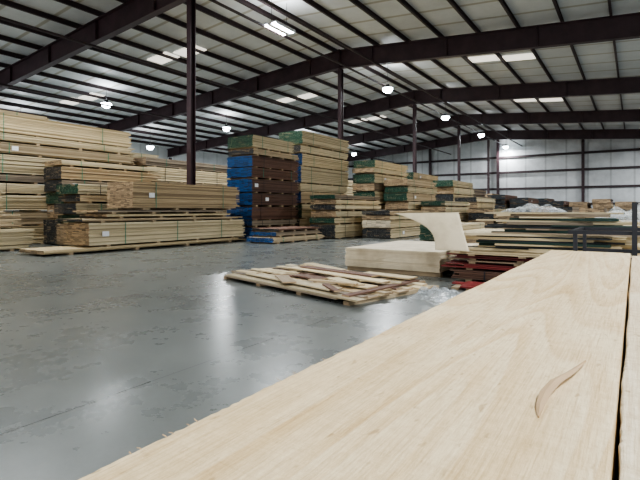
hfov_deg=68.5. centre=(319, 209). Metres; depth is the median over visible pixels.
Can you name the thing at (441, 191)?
bundle
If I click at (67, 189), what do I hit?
bundle
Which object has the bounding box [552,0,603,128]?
roof purlin
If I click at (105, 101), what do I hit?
lamp
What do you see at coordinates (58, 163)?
bundle
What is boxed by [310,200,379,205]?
bundle
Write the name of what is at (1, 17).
ceiling pipe
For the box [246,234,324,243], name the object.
bundle
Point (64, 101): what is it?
skylight
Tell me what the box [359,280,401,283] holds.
board
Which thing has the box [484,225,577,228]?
board
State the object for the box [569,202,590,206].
bundle
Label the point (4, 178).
bundle
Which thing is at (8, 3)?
roof purlin
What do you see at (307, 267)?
board
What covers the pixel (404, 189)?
bundle
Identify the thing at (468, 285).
bundle
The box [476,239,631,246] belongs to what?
board
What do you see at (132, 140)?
roof purlin
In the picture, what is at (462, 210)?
bundle
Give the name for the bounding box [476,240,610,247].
board
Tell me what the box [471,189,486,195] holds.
bundle
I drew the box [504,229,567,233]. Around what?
board
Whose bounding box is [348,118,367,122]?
skylight
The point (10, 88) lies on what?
roof purlin
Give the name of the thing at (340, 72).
steel column
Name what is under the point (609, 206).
bundle
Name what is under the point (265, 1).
ceiling pipe
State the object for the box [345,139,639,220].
wall
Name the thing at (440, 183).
bundle
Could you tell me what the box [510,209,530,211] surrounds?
bundle
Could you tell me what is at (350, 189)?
bundle
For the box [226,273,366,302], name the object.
board
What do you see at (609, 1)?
roof purlin
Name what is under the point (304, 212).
bundle
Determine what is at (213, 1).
ceiling pipe
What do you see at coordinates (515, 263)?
bundle
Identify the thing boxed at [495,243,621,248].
board
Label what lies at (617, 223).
board
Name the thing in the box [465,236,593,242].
board
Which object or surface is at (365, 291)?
board
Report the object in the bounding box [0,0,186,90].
rafter
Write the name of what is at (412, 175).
bundle
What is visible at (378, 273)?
board
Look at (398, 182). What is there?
bundle
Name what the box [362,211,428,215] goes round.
bundle
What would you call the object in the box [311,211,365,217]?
bundle
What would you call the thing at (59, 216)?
bundle
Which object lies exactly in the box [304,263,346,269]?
board
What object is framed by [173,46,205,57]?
skylight
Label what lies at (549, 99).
skylight
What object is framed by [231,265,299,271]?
board
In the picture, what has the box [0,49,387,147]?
roof purlin
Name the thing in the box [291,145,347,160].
bundle
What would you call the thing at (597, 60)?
ceiling
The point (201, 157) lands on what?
wall
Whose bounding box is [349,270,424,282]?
board
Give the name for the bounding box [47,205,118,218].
bundle
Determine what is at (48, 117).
roof purlin
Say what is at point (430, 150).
steel column
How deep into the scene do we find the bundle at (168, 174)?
18.34 m
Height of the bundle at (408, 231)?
0.342 m
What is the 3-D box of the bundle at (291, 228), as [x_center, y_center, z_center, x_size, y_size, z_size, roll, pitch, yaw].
[-0.995,0.615,15.262,1.056,0.096,2.409,0,0,34]
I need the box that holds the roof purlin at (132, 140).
[131,139,227,154]
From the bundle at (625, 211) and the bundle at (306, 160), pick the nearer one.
the bundle at (306, 160)
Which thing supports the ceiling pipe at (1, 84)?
attached to the wall at (478, 149)
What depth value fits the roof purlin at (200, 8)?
21.73 m
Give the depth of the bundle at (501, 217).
20.47 m
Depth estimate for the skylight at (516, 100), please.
31.90 m
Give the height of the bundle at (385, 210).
0.381 m
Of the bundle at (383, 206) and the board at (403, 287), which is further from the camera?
the bundle at (383, 206)
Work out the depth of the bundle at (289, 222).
16.31 m
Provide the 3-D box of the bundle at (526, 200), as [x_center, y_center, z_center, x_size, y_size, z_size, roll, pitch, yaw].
[14.627,-0.607,33.581,1.262,0.345,4.079,0,0,34]
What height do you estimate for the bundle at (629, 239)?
0.759 m
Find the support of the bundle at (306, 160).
on the bundle at (306, 175)
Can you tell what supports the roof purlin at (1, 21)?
attached to the ceiling
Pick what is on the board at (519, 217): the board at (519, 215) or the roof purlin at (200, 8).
the board at (519, 215)
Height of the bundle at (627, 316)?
0.727 m
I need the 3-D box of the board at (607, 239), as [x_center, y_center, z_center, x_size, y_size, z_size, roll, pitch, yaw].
[2.940,0.364,6.295,1.647,0.020,0.140,0,0,37]
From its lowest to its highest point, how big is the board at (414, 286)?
0.018 m
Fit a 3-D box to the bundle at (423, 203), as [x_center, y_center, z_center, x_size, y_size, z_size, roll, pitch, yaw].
[5.957,-0.261,21.988,1.158,0.255,3.800,0,0,34]
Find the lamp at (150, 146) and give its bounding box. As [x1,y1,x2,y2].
[146,144,153,149]
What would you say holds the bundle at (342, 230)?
on the floor
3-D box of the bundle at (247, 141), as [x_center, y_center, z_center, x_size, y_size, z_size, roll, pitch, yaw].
[-2.051,-2.264,16.794,1.208,0.451,2.332,0,0,34]
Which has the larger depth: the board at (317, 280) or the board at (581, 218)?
the board at (581, 218)
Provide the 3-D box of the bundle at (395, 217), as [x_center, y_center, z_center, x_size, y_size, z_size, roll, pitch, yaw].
[3.007,0.281,18.010,1.158,0.159,3.783,0,0,34]
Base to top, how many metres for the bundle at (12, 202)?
0.462 m
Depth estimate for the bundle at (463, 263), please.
6.53 m
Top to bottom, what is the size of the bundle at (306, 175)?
0.669 m
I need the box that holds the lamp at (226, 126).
[223,114,229,130]
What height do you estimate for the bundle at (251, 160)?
0.389 m
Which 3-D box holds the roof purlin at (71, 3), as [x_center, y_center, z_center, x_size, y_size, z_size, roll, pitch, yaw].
[-3.025,-7.453,25.852,0.080,0.200,63.600,0,0,34]
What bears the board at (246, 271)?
on the board at (262, 275)
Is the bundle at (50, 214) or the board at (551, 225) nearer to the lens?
the board at (551, 225)
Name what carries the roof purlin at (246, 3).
on the rafter at (624, 26)
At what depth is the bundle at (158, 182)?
18.83 m
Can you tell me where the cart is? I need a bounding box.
[568,202,639,258]
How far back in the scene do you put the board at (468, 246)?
6.79 m
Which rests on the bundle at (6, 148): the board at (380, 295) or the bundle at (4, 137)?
the bundle at (4, 137)
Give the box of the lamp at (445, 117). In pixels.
[441,104,448,120]
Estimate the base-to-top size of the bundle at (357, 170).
0.258 m
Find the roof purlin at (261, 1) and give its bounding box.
[257,0,490,129]
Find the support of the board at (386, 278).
on the board at (415, 283)
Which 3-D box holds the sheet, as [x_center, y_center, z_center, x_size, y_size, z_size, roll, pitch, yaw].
[1.673,0.298,6.824,1.093,0.526,0.429,0,0,34]
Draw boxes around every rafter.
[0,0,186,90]
[96,12,639,131]
[167,76,639,156]
[337,109,639,144]
[344,129,639,161]
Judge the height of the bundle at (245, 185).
0.466 m
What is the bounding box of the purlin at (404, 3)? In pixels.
[397,0,546,129]
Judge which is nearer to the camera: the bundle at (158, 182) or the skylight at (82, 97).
the bundle at (158, 182)
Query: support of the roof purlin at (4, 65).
attached to the ceiling
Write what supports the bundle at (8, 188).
on the bundle at (12, 202)
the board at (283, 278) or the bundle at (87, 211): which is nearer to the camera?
the board at (283, 278)
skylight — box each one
[59,97,82,104]
[78,93,104,100]
[147,52,178,63]
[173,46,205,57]
[276,97,294,102]
[297,93,316,98]
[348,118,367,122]
[367,115,385,120]
[468,55,499,62]
[502,53,535,60]
[514,98,535,101]
[539,98,562,101]
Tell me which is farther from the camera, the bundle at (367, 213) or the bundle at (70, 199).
the bundle at (367, 213)
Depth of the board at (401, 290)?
5.48 m
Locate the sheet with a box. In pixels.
[395,212,468,250]
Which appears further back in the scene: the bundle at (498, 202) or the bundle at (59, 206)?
the bundle at (498, 202)
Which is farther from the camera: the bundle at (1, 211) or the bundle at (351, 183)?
the bundle at (351, 183)
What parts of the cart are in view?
leg, leg, frame, rail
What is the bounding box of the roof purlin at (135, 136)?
[129,134,230,150]
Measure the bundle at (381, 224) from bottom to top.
0.296 m
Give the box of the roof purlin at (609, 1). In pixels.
[608,0,624,128]
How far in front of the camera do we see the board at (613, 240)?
6.01 m
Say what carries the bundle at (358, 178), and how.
on the bundle at (356, 187)
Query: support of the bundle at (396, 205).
on the bundle
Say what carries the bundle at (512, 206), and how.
on the bundle at (518, 210)
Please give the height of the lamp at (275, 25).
1.185 m
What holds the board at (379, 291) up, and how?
on the board at (380, 295)
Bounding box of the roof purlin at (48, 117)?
[0,108,227,146]
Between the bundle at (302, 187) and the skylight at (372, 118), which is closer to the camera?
the bundle at (302, 187)
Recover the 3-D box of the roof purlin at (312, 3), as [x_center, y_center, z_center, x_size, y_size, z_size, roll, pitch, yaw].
[2.709,-7.712,22.014,0.080,0.200,63.600,0,0,34]
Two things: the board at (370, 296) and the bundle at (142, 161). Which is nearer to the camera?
the board at (370, 296)
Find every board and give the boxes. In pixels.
[78,250,630,479]
[224,275,338,299]
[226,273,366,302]
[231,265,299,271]
[232,272,367,297]
[236,270,260,273]
[243,272,371,294]
[246,273,342,290]
[251,268,287,274]
[256,271,388,296]
[261,271,390,294]
[265,269,299,273]
[275,275,295,282]
[276,269,401,289]
[277,266,301,270]
[283,268,412,289]
[284,268,397,286]
[285,264,426,285]
[287,273,391,290]
[288,266,390,282]
[289,273,320,276]
[292,274,327,279]
[300,266,379,276]
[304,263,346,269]
[308,279,357,284]
[320,277,392,284]
[322,283,340,291]
[327,277,364,285]
[338,284,377,288]
[341,279,419,296]
[343,285,438,305]
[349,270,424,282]
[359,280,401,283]
[363,271,417,279]
[363,294,378,298]
[390,289,408,292]
[406,285,429,289]
[464,232,611,237]
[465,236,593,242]
[468,246,631,254]
[468,247,548,252]
[476,219,619,221]
[476,235,611,240]
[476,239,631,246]
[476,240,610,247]
[478,239,624,244]
[479,242,622,248]
[484,212,624,213]
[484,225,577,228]
[492,231,639,236]
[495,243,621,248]
[495,245,582,250]
[496,220,615,222]
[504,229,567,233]
[507,222,592,225]
[509,218,618,221]
[510,214,610,216]
[516,225,550,225]
[519,217,584,217]
[526,228,607,230]
[529,249,616,252]
[551,225,637,227]
[581,218,617,218]
[593,222,637,224]
[594,239,625,241]
[607,242,637,243]
[612,237,626,239]
[618,256,639,479]
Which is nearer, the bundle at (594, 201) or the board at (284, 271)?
the board at (284, 271)
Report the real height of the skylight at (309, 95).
0.152 m
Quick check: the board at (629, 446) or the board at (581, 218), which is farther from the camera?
the board at (581, 218)
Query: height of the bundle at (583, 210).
0.342 m
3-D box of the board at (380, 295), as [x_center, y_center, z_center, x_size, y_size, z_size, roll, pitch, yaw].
[-0.177,0.951,6.249,0.140,0.018,2.748,0,0,-41]
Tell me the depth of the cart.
3.79 m
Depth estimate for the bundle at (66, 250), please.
11.46 m
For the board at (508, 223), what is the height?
0.036 m
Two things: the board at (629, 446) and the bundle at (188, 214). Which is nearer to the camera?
the board at (629, 446)
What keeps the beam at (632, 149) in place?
attached to the wall at (478, 149)
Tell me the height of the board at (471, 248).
0.030 m
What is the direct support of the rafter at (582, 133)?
attached to the wall at (201, 157)
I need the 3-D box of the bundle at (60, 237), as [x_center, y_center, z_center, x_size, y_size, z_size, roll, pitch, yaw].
[-5.883,0.689,13.955,1.158,0.622,3.246,0,0,33]
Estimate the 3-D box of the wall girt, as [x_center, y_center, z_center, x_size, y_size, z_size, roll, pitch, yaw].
[18.777,-2.200,49.441,49.400,0.220,0.140,0,0,34]
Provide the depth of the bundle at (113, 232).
12.14 m
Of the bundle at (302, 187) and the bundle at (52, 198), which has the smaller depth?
the bundle at (52, 198)
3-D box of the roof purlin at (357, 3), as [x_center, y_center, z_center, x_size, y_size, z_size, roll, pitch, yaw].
[3.997,-7.582,21.151,0.080,0.200,63.600,0,0,34]
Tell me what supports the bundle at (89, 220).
on the bundle at (113, 232)
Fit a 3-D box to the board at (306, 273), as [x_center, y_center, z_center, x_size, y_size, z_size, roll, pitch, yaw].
[-0.140,0.914,6.700,1.209,0.016,0.090,0,0,-34]
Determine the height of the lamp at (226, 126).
1.228 m
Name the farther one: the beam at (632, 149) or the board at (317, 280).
the beam at (632, 149)
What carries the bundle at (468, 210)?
on the bundle at (472, 216)
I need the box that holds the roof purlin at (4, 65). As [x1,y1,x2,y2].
[0,62,374,150]
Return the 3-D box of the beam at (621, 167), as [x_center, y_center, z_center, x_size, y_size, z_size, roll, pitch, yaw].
[18.777,-3.900,49.441,49.400,0.220,0.140,0,0,34]
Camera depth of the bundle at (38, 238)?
13.78 m
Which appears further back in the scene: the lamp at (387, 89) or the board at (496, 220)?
the lamp at (387, 89)
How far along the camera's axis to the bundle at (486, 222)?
21.54 m
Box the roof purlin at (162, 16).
[116,0,455,135]
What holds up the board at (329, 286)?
on the board at (262, 275)
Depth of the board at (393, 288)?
5.90 m
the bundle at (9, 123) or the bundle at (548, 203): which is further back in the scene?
the bundle at (548, 203)
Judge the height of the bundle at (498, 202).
0.336 m
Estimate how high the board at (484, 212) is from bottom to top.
0.020 m
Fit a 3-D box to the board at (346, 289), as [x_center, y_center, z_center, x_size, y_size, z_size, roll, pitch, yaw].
[-0.354,0.932,6.238,0.180,0.018,2.612,0,0,-42]
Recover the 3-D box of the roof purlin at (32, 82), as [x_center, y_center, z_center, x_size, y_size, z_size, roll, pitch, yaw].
[-10.753,-6.678,31.026,0.080,0.200,63.600,0,0,34]
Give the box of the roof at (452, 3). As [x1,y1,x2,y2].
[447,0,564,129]
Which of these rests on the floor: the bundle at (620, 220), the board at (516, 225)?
the bundle at (620, 220)
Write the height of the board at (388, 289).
0.018 m
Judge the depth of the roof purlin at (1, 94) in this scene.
30.14 m
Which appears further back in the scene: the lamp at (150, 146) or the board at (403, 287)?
the lamp at (150, 146)
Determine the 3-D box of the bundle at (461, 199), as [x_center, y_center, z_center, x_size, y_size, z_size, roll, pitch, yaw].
[8.711,-0.526,26.157,1.208,0.267,3.989,0,0,34]
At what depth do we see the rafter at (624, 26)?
20.50 m
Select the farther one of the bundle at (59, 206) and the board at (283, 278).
the bundle at (59, 206)
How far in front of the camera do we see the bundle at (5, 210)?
14.74 m
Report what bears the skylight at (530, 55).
attached to the ceiling
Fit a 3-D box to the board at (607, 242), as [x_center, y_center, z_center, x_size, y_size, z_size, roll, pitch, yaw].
[3.211,0.420,6.517,1.978,0.018,0.140,0,0,33]
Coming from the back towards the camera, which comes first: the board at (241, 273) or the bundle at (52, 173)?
the bundle at (52, 173)
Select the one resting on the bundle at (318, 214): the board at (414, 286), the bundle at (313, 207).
the bundle at (313, 207)
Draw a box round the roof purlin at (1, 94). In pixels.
[0,93,226,135]
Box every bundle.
[0,110,48,119]
[0,113,131,147]
[0,133,135,154]
[0,142,134,164]
[0,154,118,175]
[0,174,48,184]
[0,183,52,195]
[0,190,5,212]
[0,195,53,210]
[0,211,55,224]
[0,215,22,228]
[0,228,34,250]
[1,225,44,243]
[3,210,48,211]
[19,236,244,254]
[43,219,64,243]
[44,160,160,172]
[44,166,161,182]
[44,180,112,192]
[46,193,95,203]
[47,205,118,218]
[54,204,166,214]
[56,184,108,195]
[56,217,236,222]
[56,224,71,245]
[58,195,111,203]
[58,215,167,221]
[63,219,245,245]
[72,210,222,213]
[81,213,230,217]
[107,181,239,209]
[126,152,158,165]
[127,157,227,172]
[145,166,230,184]
[158,182,227,186]
[167,210,229,216]
[227,135,294,153]
[227,155,299,171]
[227,167,298,181]
[227,179,299,194]
[227,207,298,219]
[228,148,298,160]
[233,193,298,206]
[239,225,296,239]
[242,219,299,226]
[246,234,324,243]
[250,230,321,236]
[252,226,318,231]
[278,130,349,152]
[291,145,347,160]
[292,153,348,171]
[295,166,348,186]
[295,192,347,204]
[295,204,315,218]
[295,218,313,226]
[297,183,347,193]
[309,217,365,224]
[310,195,381,200]
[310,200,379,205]
[310,205,381,210]
[310,223,365,238]
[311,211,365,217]
[344,187,355,193]
[345,180,354,186]
[352,168,408,176]
[352,183,386,191]
[353,160,407,171]
[353,174,406,183]
[353,191,386,204]
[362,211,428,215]
[362,215,408,219]
[362,219,420,228]
[362,226,420,238]
[376,205,393,210]
[383,193,435,201]
[384,179,436,188]
[385,186,437,194]
[385,202,422,209]
[385,210,420,210]
[404,172,437,181]
[419,222,484,240]
[420,201,469,206]
[421,207,469,214]
[433,180,472,188]
[434,187,474,195]
[435,194,473,200]
[441,259,516,270]
[447,253,535,262]
[448,256,525,266]
[449,245,639,258]
[450,267,506,281]
[451,281,484,290]
[454,197,495,202]
[459,214,468,220]
[463,228,503,242]
[466,202,494,208]
[467,209,510,212]
[468,213,499,219]
[468,220,499,228]
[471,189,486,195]
[487,195,516,199]
[493,205,510,208]
[495,200,510,204]
[498,216,517,222]
[505,220,638,228]
[509,198,538,203]
[510,204,538,208]
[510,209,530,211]
[531,206,554,211]
[533,198,553,202]
[546,201,569,206]
[549,207,578,211]
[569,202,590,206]
[580,208,607,212]
[592,199,612,203]
[593,204,613,208]
[612,209,638,215]
[612,215,638,219]
[615,202,631,206]
[615,207,631,208]
[617,316,627,479]
[623,225,639,243]
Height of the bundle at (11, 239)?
0.539 m
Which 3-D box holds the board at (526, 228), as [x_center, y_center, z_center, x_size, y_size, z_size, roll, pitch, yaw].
[3.341,0.257,6.031,1.279,0.020,0.100,0,0,26]
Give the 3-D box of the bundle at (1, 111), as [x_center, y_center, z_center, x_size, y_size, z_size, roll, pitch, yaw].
[-10.732,-2.756,13.768,1.208,0.592,4.991,0,0,34]
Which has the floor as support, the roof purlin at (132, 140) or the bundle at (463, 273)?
the bundle at (463, 273)
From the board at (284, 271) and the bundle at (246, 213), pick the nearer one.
the board at (284, 271)
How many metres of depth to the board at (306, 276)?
6.29 m
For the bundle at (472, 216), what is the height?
0.323 m
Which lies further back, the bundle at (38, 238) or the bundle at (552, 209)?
the bundle at (552, 209)
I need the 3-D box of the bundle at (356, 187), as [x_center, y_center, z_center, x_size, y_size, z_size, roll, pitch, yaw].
[2.957,-0.999,22.485,1.158,0.342,3.719,0,0,34]
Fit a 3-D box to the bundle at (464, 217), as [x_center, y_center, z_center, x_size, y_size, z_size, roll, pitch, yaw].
[5.885,0.377,21.900,1.158,0.328,3.658,0,0,34]
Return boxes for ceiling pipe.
[0,16,450,154]
[0,83,393,162]
[209,0,504,145]
[262,0,521,145]
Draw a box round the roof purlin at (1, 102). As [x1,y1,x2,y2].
[0,101,213,138]
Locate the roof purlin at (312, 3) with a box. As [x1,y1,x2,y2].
[302,0,510,129]
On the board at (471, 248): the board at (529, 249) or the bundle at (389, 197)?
the board at (529, 249)
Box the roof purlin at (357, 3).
[349,0,527,129]
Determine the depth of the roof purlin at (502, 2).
21.58 m
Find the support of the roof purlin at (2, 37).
attached to the ceiling
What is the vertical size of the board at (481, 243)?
0.036 m
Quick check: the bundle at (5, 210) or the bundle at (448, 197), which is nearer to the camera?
the bundle at (5, 210)
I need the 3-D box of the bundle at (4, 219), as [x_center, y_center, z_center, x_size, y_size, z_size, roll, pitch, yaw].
[-9.068,0.287,10.182,1.158,0.346,4.383,0,0,34]
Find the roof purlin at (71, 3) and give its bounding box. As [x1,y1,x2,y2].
[54,0,440,138]
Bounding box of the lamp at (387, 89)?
[382,84,392,92]
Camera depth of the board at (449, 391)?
0.49 m
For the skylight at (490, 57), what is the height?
0.152 m
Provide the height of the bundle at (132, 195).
0.706 m
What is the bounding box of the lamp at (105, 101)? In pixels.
[101,100,111,107]
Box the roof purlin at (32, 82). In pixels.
[21,79,362,152]
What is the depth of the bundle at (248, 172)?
16.05 m
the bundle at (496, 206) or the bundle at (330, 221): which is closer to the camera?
the bundle at (330, 221)
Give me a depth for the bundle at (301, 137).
18.92 m
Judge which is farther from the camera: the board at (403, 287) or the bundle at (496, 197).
the bundle at (496, 197)
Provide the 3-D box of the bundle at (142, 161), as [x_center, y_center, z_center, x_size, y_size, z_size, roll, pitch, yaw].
[-5.497,-1.739,18.956,1.208,0.332,4.358,0,0,34]
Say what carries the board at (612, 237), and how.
on the board
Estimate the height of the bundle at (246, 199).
0.464 m
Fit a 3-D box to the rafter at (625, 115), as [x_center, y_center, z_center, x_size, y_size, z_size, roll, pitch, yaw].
[11.328,-6.379,38.314,49.400,2.813,0.340,0,0,34]
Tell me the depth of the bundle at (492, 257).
6.42 m
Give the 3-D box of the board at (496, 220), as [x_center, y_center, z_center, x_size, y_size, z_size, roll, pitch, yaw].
[3.062,0.149,6.177,1.403,0.020,0.100,0,0,24]
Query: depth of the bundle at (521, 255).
6.34 m
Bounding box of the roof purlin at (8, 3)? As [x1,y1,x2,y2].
[0,0,426,140]
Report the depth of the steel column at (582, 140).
44.84 m
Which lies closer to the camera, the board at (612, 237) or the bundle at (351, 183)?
the board at (612, 237)
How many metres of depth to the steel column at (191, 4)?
15.18 m
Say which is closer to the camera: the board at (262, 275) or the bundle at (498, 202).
the board at (262, 275)
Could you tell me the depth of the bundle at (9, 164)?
13.44 m
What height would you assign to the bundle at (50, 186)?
0.358 m
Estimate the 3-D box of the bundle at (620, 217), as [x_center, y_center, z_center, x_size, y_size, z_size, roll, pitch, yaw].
[17.473,0.478,26.858,1.236,0.352,4.126,0,0,33]
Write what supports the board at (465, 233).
on the board at (607, 239)
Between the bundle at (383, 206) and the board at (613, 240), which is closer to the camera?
the board at (613, 240)
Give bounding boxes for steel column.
[187,0,195,212]
[338,69,342,139]
[413,104,416,172]
[429,149,431,174]
[457,126,460,180]
[487,140,489,193]
[496,140,498,193]
[581,139,584,201]
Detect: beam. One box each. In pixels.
[347,148,639,166]
[347,166,639,179]
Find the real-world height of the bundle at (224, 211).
0.515 m
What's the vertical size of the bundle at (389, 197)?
0.376 m
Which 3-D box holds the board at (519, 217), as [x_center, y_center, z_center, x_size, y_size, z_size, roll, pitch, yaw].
[3.038,0.099,6.185,0.769,0.018,0.140,0,0,23]
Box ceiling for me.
[0,0,639,154]
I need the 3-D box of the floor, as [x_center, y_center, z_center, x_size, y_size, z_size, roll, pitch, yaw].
[1.126,1.100,23.073,50.000,0.200,64.200,0,0,34]
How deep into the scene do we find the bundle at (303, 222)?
18.28 m
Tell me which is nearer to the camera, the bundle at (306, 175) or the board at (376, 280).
the board at (376, 280)
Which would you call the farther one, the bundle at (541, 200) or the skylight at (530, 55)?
the bundle at (541, 200)
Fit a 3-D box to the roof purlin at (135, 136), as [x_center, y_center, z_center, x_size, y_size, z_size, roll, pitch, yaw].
[-17.193,-6.032,35.337,0.080,0.200,63.600,0,0,34]
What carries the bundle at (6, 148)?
on the bundle at (9, 164)
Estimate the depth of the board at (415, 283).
6.15 m
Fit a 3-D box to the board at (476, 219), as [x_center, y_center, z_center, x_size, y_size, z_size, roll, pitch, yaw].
[3.206,0.149,6.731,1.840,0.020,0.180,0,0,25]
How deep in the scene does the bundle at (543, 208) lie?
30.28 m
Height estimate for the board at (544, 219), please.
0.030 m
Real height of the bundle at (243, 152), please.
0.230 m
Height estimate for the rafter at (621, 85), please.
2.813 m
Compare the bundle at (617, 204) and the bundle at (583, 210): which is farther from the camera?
the bundle at (617, 204)
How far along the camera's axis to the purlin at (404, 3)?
19.73 m
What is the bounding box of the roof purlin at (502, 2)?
[498,0,583,128]
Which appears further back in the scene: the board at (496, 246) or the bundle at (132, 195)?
the bundle at (132, 195)
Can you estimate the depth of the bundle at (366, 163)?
21.31 m
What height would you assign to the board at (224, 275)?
0.018 m
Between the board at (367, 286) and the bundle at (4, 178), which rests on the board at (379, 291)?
the board at (367, 286)
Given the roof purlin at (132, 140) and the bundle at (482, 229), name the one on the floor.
the bundle at (482, 229)
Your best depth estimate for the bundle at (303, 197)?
18.43 m
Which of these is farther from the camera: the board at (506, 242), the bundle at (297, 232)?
the bundle at (297, 232)
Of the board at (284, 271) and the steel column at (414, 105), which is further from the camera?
the steel column at (414, 105)
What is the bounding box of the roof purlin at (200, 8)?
[183,2,469,133]
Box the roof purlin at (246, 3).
[235,0,486,130]
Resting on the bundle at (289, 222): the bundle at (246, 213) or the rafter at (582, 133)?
the bundle at (246, 213)
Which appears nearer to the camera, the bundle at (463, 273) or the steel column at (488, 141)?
the bundle at (463, 273)
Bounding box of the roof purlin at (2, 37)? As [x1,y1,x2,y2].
[0,34,400,145]
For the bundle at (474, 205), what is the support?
on the bundle
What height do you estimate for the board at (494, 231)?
0.018 m
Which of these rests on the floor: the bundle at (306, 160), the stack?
the stack
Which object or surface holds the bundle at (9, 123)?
on the bundle at (4, 137)
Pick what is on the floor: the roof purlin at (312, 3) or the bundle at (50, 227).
the bundle at (50, 227)
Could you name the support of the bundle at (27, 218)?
on the bundle at (38, 238)
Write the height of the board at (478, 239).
0.018 m
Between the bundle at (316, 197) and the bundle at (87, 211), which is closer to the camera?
the bundle at (87, 211)
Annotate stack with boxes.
[345,240,478,276]
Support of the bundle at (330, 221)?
on the bundle at (342, 230)
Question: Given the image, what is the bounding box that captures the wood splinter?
[536,360,585,417]
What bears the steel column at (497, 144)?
on the floor
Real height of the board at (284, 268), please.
0.018 m
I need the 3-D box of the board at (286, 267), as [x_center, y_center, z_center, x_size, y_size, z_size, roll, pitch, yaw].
[-0.434,0.898,7.240,0.120,0.016,0.666,0,0,-39]
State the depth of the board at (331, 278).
5.82 m
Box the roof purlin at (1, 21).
[0,19,411,143]
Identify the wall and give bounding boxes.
[37,142,231,210]
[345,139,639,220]
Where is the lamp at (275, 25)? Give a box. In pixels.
[262,0,295,36]
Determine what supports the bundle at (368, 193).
on the bundle
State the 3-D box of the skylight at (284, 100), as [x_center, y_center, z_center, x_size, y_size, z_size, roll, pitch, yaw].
[-2.138,-7.334,31.275,1.349,0.152,0.850,0,0,34]
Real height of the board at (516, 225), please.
0.030 m
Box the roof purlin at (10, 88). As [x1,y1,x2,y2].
[6,87,348,154]
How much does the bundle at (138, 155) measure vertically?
0.692 m
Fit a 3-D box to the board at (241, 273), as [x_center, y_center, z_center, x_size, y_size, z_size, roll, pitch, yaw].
[-0.396,0.932,6.013,0.100,0.018,2.650,0,0,-41]
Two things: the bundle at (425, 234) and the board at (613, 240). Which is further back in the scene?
the bundle at (425, 234)
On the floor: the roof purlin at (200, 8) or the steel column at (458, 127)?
the steel column at (458, 127)
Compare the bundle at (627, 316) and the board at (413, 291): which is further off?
the board at (413, 291)
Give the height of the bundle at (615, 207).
0.394 m
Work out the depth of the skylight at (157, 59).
22.76 m
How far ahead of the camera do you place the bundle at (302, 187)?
19.29 m
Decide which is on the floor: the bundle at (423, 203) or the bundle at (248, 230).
the bundle at (248, 230)
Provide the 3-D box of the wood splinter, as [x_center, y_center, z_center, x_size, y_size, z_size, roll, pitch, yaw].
[0.271,0.195,0.532,0.016,0.010,0.202,0,0,41]
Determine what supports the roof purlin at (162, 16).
attached to the ceiling
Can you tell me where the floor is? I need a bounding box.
[0,221,639,479]
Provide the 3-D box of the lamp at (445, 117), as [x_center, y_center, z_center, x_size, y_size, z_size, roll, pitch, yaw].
[8.772,-7.077,32.877,0.560,1.595,0.560,0,0,34]
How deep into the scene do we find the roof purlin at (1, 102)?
31.44 m
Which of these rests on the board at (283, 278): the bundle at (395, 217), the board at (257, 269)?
the board at (257, 269)
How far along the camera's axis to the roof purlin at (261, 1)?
21.02 m

